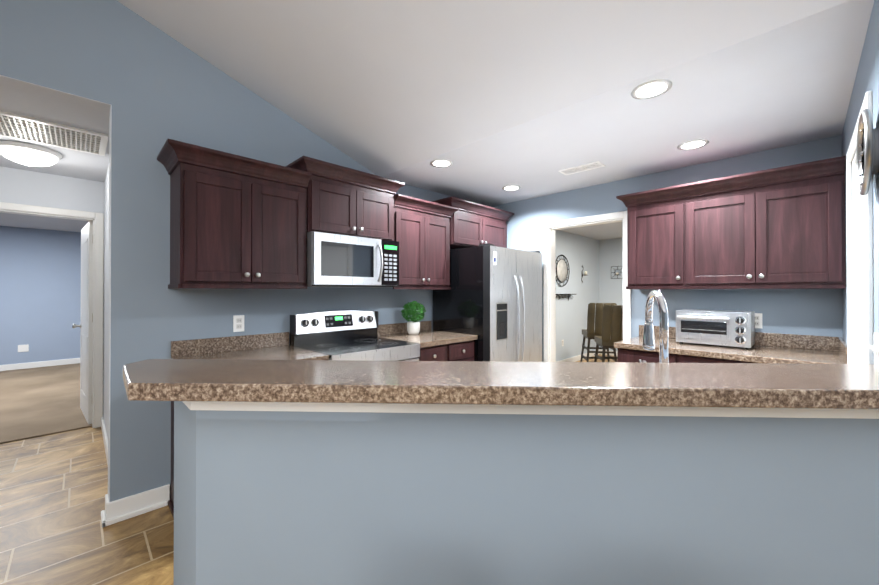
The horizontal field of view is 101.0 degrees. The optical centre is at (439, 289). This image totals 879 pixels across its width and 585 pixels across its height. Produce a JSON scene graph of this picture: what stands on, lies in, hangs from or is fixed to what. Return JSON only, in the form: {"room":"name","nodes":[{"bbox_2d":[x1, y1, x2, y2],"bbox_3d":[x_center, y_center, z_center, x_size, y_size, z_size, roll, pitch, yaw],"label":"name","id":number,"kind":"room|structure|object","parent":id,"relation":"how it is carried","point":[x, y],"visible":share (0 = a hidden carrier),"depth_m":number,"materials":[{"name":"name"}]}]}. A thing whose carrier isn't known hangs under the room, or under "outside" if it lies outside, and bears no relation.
{"room":"kitchen","nodes":[
{"label":"kitchen","id":0,"kind":"room"},
{"bbox_2d":[0,226,80,364],"bbox_3d":[-7.051,0.159,6.205,4.500,2.400,0.120,0,0,-45],"label":"wall","id":1,"kind":"structure","parent":0,"point":[40,292],"depth_m":6.26,"materials":[{"name":"paint"}]},
{"bbox_2d":[18,344,28,351],"bbox_3d":[-7.034,0.999,6.127,0.120,0.120,0.008,0,0,-45],"label":"electrical outlet plate","id":2,"kind":"object","parent":1,"relation":"attached to","point":[23,348],"visible":1,"depth_m":6.13,"materials":[{"name":"white plastic"}]},
{"bbox_2d":[0,358,79,370],"bbox_3d":[-7.003,1.297,6.151,4.500,0.100,0.016,0,0,-45],"label":"baseboard","id":3,"kind":"structure","parent":1,"relation":"attached to","point":[7,367],"depth_m":6.25,"materials":[{"name":"white wood"}]},
{"bbox_2d":[0,363,91,443],"bbox_3d":[-5.461,1.375,4.601,4.500,0.072,4.389,0,0,-45],"label":"floor carpet","id":4,"kind":"object","parent":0,"point":[39,402],"visible":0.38,"depth_m":4.28,"materials":[{"name":"beige carpet"}]},
{"bbox_2d":[0,166,103,363],"bbox_3d":[-3.736,0.145,3.226,1.335,2.400,0.120,0,0,-45],"label":"wall","id":5,"kind":"structure","parent":0,"point":[24,187],"depth_m":3.32,"materials":[{"name":"paint"}]},
{"bbox_2d":[0,202,103,427],"bbox_3d":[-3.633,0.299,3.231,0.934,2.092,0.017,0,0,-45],"label":"door frame","id":6,"kind":"structure","parent":5,"relation":"attached to","point":[98,342],"depth_m":3.52,"materials":[{"name":"white wood"}]},
{"bbox_2d":[72,221,92,423],"bbox_3d":[-3.753,0.335,3.823,0.175,2.010,0.842,0,0,-45],"label":"bedroom door","id":7,"kind":"structure","parent":5,"relation":"in","point":[86,325],"depth_m":3.70,"materials":[{"name":"white wood"}]},
{"bbox_2d":[0,75,110,111],"bbox_3d":[-2.306,-1.064,1.763,1.050,0.003,0.120,0,0,-45],"label":"wall","id":8,"kind":"structure","parent":0,"point":[41,90],"depth_m":1.97,"materials":[{"name":"paint"}]},
{"bbox_2d":[103,165,108,437],"bbox_3d":[-2.625,0.144,2.971,0.120,2.400,2.050,0,0,-45],"label":"wall","id":9,"kind":"structure","parent":0,"point":[106,290],"depth_m":3.26,"materials":[{"name":"paint"}]},
{"bbox_2d":[101,417,108,526],"bbox_3d":[-2.599,1.283,2.798,0.079,0.120,2.084,0,0,-45],"label":"baseboard","id":10,"kind":"structure","parent":9,"relation":"attached to","point":[104,434],"depth_m":2.86,"materials":[{"name":"white wood"}]},
{"bbox_2d":[0,0,450,501],"bbox_3d":[-1.041,-0.856,3.022,4.620,4.400,0.120,0,0,-45],"label":"wall","id":11,"kind":"structure","parent":0,"point":[165,86],"depth_m":2.21,"materials":[{"name":"blue paint"}]},
{"bbox_2d":[108,105,111,501],"bbox_3d":[-1.935,0.140,2.126,0.004,2.400,0.120,0,0,-45],"label":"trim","id":12,"kind":"structure","parent":11,"relation":"attached to","point":[109,321],"depth_m":2.09,"materials":[{"name":"paint"}]},
{"bbox_2d":[103,484,169,526],"bbox_3d":[-1.792,1.280,2.154,0.313,0.120,0.034,0,0,-45],"label":"baseboard","id":13,"kind":"structure","parent":11,"relation":"attached to","point":[126,508],"depth_m":2.15,"materials":[{"name":"white wood"}]},
{"bbox_2d":[165,141,308,286],"bbox_3d":[-1.312,-0.421,2.423,0.743,0.785,0.340,0,0,-45],"label":"upper cabinet","id":14,"kind":"object","parent":11,"relation":"attached to","point":[238,222],"depth_m":2.24,"materials":[{"name":"brown wood"}]},
{"bbox_2d":[233,315,243,331],"bbox_3d":[-1.413,0.242,2.554,0.070,0.115,0.008,0,0,-45],"label":"outlet","id":15,"kind":"object","parent":11,"relation":"attached to","point":[238,323],"visible":1,"depth_m":2.55,"materials":[{"name":"white plastic"}]},
{"bbox_2d":[293,159,396,240],"bbox_3d":[-0.771,-0.658,2.953,0.763,0.505,0.355,0,0,-45],"label":"upper cabinet","id":16,"kind":"object","parent":11,"relation":"attached to","point":[342,200],"depth_m":2.78,"materials":[{"name":"brown wood"}]},
{"bbox_2d":[307,231,398,286],"bbox_3d":[-0.729,-0.211,2.907,0.759,0.385,0.474,0,0,-45],"label":"microwave","id":17,"kind":"object","parent":16,"relation":"attached to","point":[335,260],"visible":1,"depth_m":2.72,"materials":[{"name":"silver metal"}]},
{"bbox_2d":[397,195,452,286],"bbox_3d":[-0.255,-0.416,3.476,0.699,0.785,0.340,0,0,-45],"label":"upper cabinet","id":18,"kind":"object","parent":11,"relation":"attached to","point":[424,228],"depth_m":3.34,"materials":[{"name":"brown wood"}]},
{"bbox_2d":[433,196,508,248],"bbox_3d":[0.352,-0.678,4.082,0.950,0.455,0.340,0,0,-45],"label":"upper cabinet","id":19,"kind":"object","parent":11,"relation":"attached to","point":[474,224],"depth_m":3.88,"materials":[{"name":"brown wood"}]},
{"bbox_2d":[0,354,617,584],"bbox_3d":[1.311,1.368,1.818,11.370,0.060,9.110,0,0,-45],"label":"floor","id":20,"kind":"structure","parent":0,"point":[53,493],"depth_m":2.06,"materials":[{"name":"wood"}]},
{"bbox_2d":[168,401,173,517],"bbox_3d":[-1.212,0.905,2.319,0.733,0.872,0.620,0,0,-45],"label":"base cabinet","id":21,"kind":"object","parent":20,"relation":"on","point":[170,502],"depth_m":2.23,"materials":[{"name":"brown wood"}]},
{"bbox_2d":[171,321,477,359],"bbox_3d":[0.029,0.396,2.146,2.248,0.140,2.618,0,0,-45],"label":"countertop","id":22,"kind":"structure","parent":21,"relation":"on","point":[272,346],"depth_m":2.53,"materials":[{"name":"stone"}]},
{"bbox_2d":[401,301,425,334],"bbox_3d":[-0.249,0.270,3.462,0.235,0.322,0.242,0,0,-45],"label":"potted plant","id":23,"kind":"object","parent":22,"relation":"on","point":[413,326],"visible":1,"depth_m":3.42,"materials":[{"name":"green plant"}]},
{"bbox_2d":[290,311,419,360],"bbox_3d":[-0.632,0.762,2.806,0.761,1.162,0.711,0,0,-45],"label":"range","id":24,"kind":"object","parent":20,"relation":"on","point":[343,335],"visible":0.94,"depth_m":2.84,"materials":[{"name":"silver metal"}]},
{"bbox_2d":[417,340,473,360],"bbox_3d":[-0.142,0.910,3.384,0.736,0.872,0.620,0,0,-45],"label":"base cabinet","id":25,"kind":"object","parent":20,"relation":"on","point":[461,351],"depth_m":3.19,"materials":[{"name":"brown wood"}]},
{"bbox_2d":[433,243,541,361],"bbox_3d":[0.555,0.464,3.893,0.942,1.768,0.829,0,0,-45],"label":"refrigerator","id":26,"kind":"object","parent":20,"relation":"on","point":[491,298],"visible":0.69,"depth_m":3.55,"materials":[{"name":"silver metal"}]},
{"bbox_2d":[580,303,616,361],"bbox_3d":[2.636,0.789,5.994,0.497,1.141,0.594,0,0,10],"label":"stool","id":27,"kind":"object","parent":20,"relation":"on","point":[594,319],"visible":0.52,"depth_m":5.81,"materials":[{"name":"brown leather"}]},
{"bbox_2d":[594,305,622,361],"bbox_3d":[2.471,0.784,5.096,0.497,1.141,0.594,0,0,10],"label":"stool","id":28,"kind":"object","parent":20,"relation":"on","point":[612,332],"visible":0.35,"depth_m":4.90,"materials":[{"name":"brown leather"}]},
{"bbox_2d":[617,348,755,362],"bbox_3d":[2.079,0.906,2.691,0.650,0.872,1.250,0,0,-45],"label":"base cabinet","id":29,"kind":"object","parent":20,"relation":"on","point":[627,355],"visible":0.06,"depth_m":2.73,"materials":[{"name":"brown wood"}]},
{"bbox_2d":[614,325,846,363],"bbox_3d":[2.076,0.398,2.697,0.648,0.140,1.264,0,0,-45],"label":"countertop","id":30,"kind":"structure","parent":29,"relation":"on","point":[781,348],"depth_m":2.54,"materials":[{"name":"stone"}]},
{"bbox_2d":[676,309,754,348],"bbox_3d":[2.114,0.298,2.792,0.345,0.260,0.450,0,0,-45],"label":"toaster oven","id":31,"kind":"object","parent":30,"relation":"on","point":[725,328],"visible":1,"depth_m":2.68,"materials":[{"name":"silver metal"}]},
{"bbox_2d":[0,0,873,239],"bbox_3d":[-0.280,-1.997,3.432,11.370,1.885,13.620,0,0,-45],"label":"ceiling","id":32,"kind":"structure","parent":0,"point":[381,88],"depth_m":2.11,"materials":[{"name":"paint"}]},
{"bbox_2d":[0,140,62,166],"bbox_3d":[-3.106,-0.994,2.744,0.356,0.127,0.356,0,0,-45],"label":"light","id":33,"kind":"object","parent":32,"relation":"attached to","point":[28,154],"visible":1,"depth_m":2.67,"materials":[{"name":"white glass"}]},
{"bbox_2d":[0,111,107,155],"bbox_3d":[-2.768,-1.052,2.347,0.900,0.014,0.500,0,0,-45],"label":"ceiling vent","id":34,"kind":"object","parent":32,"relation":"in","point":[20,127],"visible":1,"depth_m":2.46,"materials":[{"name":"white plastic"}]},
{"bbox_2d":[430,159,452,166],"bbox_3d":[0.016,-1.054,3.038,0.189,0.004,0.189,0,0,0],"label":"recessed light","id":35,"kind":"object","parent":32,"relation":"in","point":[439,162],"depth_m":3.03,"materials":[{"name":"white"}]},
{"bbox_2d":[502,185,520,190],"bbox_3d":[0.746,-1.050,3.765,0.189,0.004,0.189,0,0,0],"label":"recessed light","id":36,"kind":"object","parent":32,"relation":"in","point":[511,187],"depth_m":3.74,"materials":[{"name":"white"}]},
{"bbox_2d":[558,161,604,174],"bbox_3d":[1.236,-1.052,3.159,0.150,0.006,0.350,0,0,-45],"label":"ceiling vent","id":37,"kind":"object","parent":32,"relation":"in","point":[584,167],"visible":1,"depth_m":3.15,"materials":[{"name":"white plastic"}]},
{"bbox_2d":[631,79,671,99],"bbox_3d":[1.124,-1.059,1.925,0.189,0.004,0.189,0,0,0],"label":"recessed light","id":38,"kind":"object","parent":32,"relation":"in","point":[652,89],"depth_m":1.92,"materials":[{"name":"white"}]},
{"bbox_2d":[677,139,708,149],"bbox_3d":[1.854,-1.055,2.652,0.189,0.004,0.189,0,0,0],"label":"recessed light","id":39,"kind":"object","parent":32,"relation":"in","point":[694,144],"depth_m":2.64,"materials":[{"name":"white"}]},
{"bbox_2d":[174,401,878,584],"bbox_3d":[0.222,0.827,1.382,1.707,1.018,2.022,0,0,-45],"label":"wall","id":40,"kind":"structure","parent":0,"point":[308,498],"depth_m":1.18,"materials":[{"name":"blue paint"}]},
{"bbox_2d":[123,359,878,408],"bbox_3d":[0.271,0.290,1.157,2.785,0.050,0.360,0,0,2],"label":"countertop","id":41,"kind":"structure","parent":40,"relation":"on","point":[780,385],"depth_m":1.02,"materials":[{"name":"stone"}]},
{"bbox_2d":[182,401,878,418],"bbox_3d":[0.161,0.359,1.320,1.566,0.083,2.062,0,0,-45],"label":"trim","id":42,"kind":"structure","parent":40,"relation":"attached to","point":[560,410],"depth_m":1.16,"materials":[{"name":"white wood"}]},
{"bbox_2d":[555,230,598,361],"bbox_3d":[1.964,0.160,6.334,4.080,2.400,0.120,0,0,-45],"label":"wall","id":43,"kind":"structure","parent":0,"point":[577,251],"depth_m":6.85,"materials":[{"name":"paint"}]},
{"bbox_2d":[556,255,569,285],"bbox_3d":[2.172,-0.331,6.439,0.564,0.567,0.026,0,0,-45],"label":"mirror","id":44,"kind":"object","parent":43,"relation":"attached to","point":[562,269],"visible":0.96,"depth_m":6.44,"materials":[{"name":"black metal"}]},
{"bbox_2d":[556,294,575,300],"bbox_3d":[2.216,0.146,6.421,0.700,0.127,0.110,0,0,-45],"label":"wall shelf","id":45,"kind":"object","parent":43,"relation":"attached to","point":[566,294],"visible":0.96,"depth_m":6.46,"materials":[{"name":"black metal"}]},
{"bbox_2d":[557,349,599,361],"bbox_3d":[1.972,1.309,6.239,3.955,0.100,0.016,0,0,-45],"label":"baseboard","id":46,"kind":"structure","parent":43,"relation":"attached to","point":[575,358],"depth_m":6.84,"materials":[{"name":"white wood"}]},
{"bbox_2d":[599,238,622,350],"bbox_3d":[4.796,0.159,6.296,0.120,2.400,3.930,0,0,-45],"label":"wall","id":47,"kind":"structure","parent":0,"point":[610,255],"depth_m":7.48,"materials":[{"name":"paint"}]},
{"bbox_2d":[611,266,622,278],"bbox_3d":[3.607,-0.342,7.361,0.065,0.258,0.258,0,0,-45],"label":"wall art","id":48,"kind":"object","parent":47,"relation":"attached to","point":[617,272],"visible":0.88,"depth_m":7.38,"materials":[{"name":"black metal"}]},
{"bbox_2d":[639,289,668,362],"bbox_3d":[0.905,0.211,1.516,0.256,0.420,0.159,0,0,-45],"label":"sink faucet","id":49,"kind":"object","parent":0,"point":[648,343],"visible":0.79,"depth_m":1.45,"materials":[{"name":"silver metal"}]},
{"bbox_2d":[491,135,842,361],"bbox_3d":[1.739,0.146,3.584,0.120,2.400,3.240,0,0,-45],"label":"wall","id":50,"kind":"structure","parent":0,"point":[817,312],"depth_m":3.01,"materials":[{"name":"blue paint"}]},
{"bbox_2d":[543,211,630,361],"bbox_3d":[1.530,0.301,3.784,0.141,2.092,0.904,0,0,-45],"label":"door frame","id":51,"kind":"structure","parent":50,"relation":"attached to","point":[627,292],"depth_m":4.02,"materials":[{"name":"white wood"}]},
{"bbox_2d":[624,182,695,287],"bbox_3d":[1.911,-0.419,3.086,0.340,0.785,0.485,0,0,-45],"label":"upper cabinet","id":52,"kind":"object","parent":50,"relation":"attached to","point":[661,222],"depth_m":2.95,"materials":[{"name":"brown wood"}]},
{"bbox_2d":[755,313,761,328],"bbox_3d":[2.438,0.243,2.790,0.008,0.115,0.070,0,0,-45],"label":"outlet","id":53,"kind":"object","parent":50,"relation":"attached to","point":[758,320],"visible":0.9,"depth_m":2.78,"materials":[{"name":"white plastic"}]},
{"bbox_2d":[696,156,845,287],"bbox_3d":[2.312,-0.421,2.684,0.340,0.785,0.907,0,0,-45],"label":"upper cabinet","id":54,"kind":"object","parent":50,"relation":"attached to","point":[780,228],"depth_m":2.47,"materials":[{"name":"brown wood"}]},
{"bbox_2d":[842,0,878,342],"bbox_3d":[2.135,-0.862,1.781,1.870,4.400,0.120,0,0,-45],"label":"wall","id":55,"kind":"structure","parent":0,"point":[867,77],"depth_m":1.42,"materials":[{"name":"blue paint"}]},
{"bbox_2d":[846,91,873,363],"bbox_3d":[1.998,0.291,1.651,0.904,2.092,0.137,0,0,-45],"label":"window","id":56,"kind":"structure","parent":55,"relation":"attached to","point":[867,103],"depth_m":1.94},
{"bbox_2d":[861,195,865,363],"bbox_3d":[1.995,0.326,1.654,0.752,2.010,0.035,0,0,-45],"label":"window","id":57,"kind":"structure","parent":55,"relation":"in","point":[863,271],"depth_m":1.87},
{"bbox_2d":[856,109,878,195],"bbox_3d":[1.520,-0.484,1.284,0.300,0.300,0.044,0,0,-45],"label":"wall clock","id":58,"kind":"object","parent":55,"relation":"attached to","point":[867,157],"visible":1,"depth_m":1.23,"materials":[{"name":"grey metal"}]},
{"bbox_2d":[869,332,878,365],"bbox_3d":[1.536,0.215,1.279,0.168,0.115,0.020,0,0,-45],"label":"light switch","id":59,"kind":"object","parent":55,"relation":"attached to","point":[874,348],"visible":1,"depth_m":1.28,"materials":[{"name":"white plastic"}]}
]}

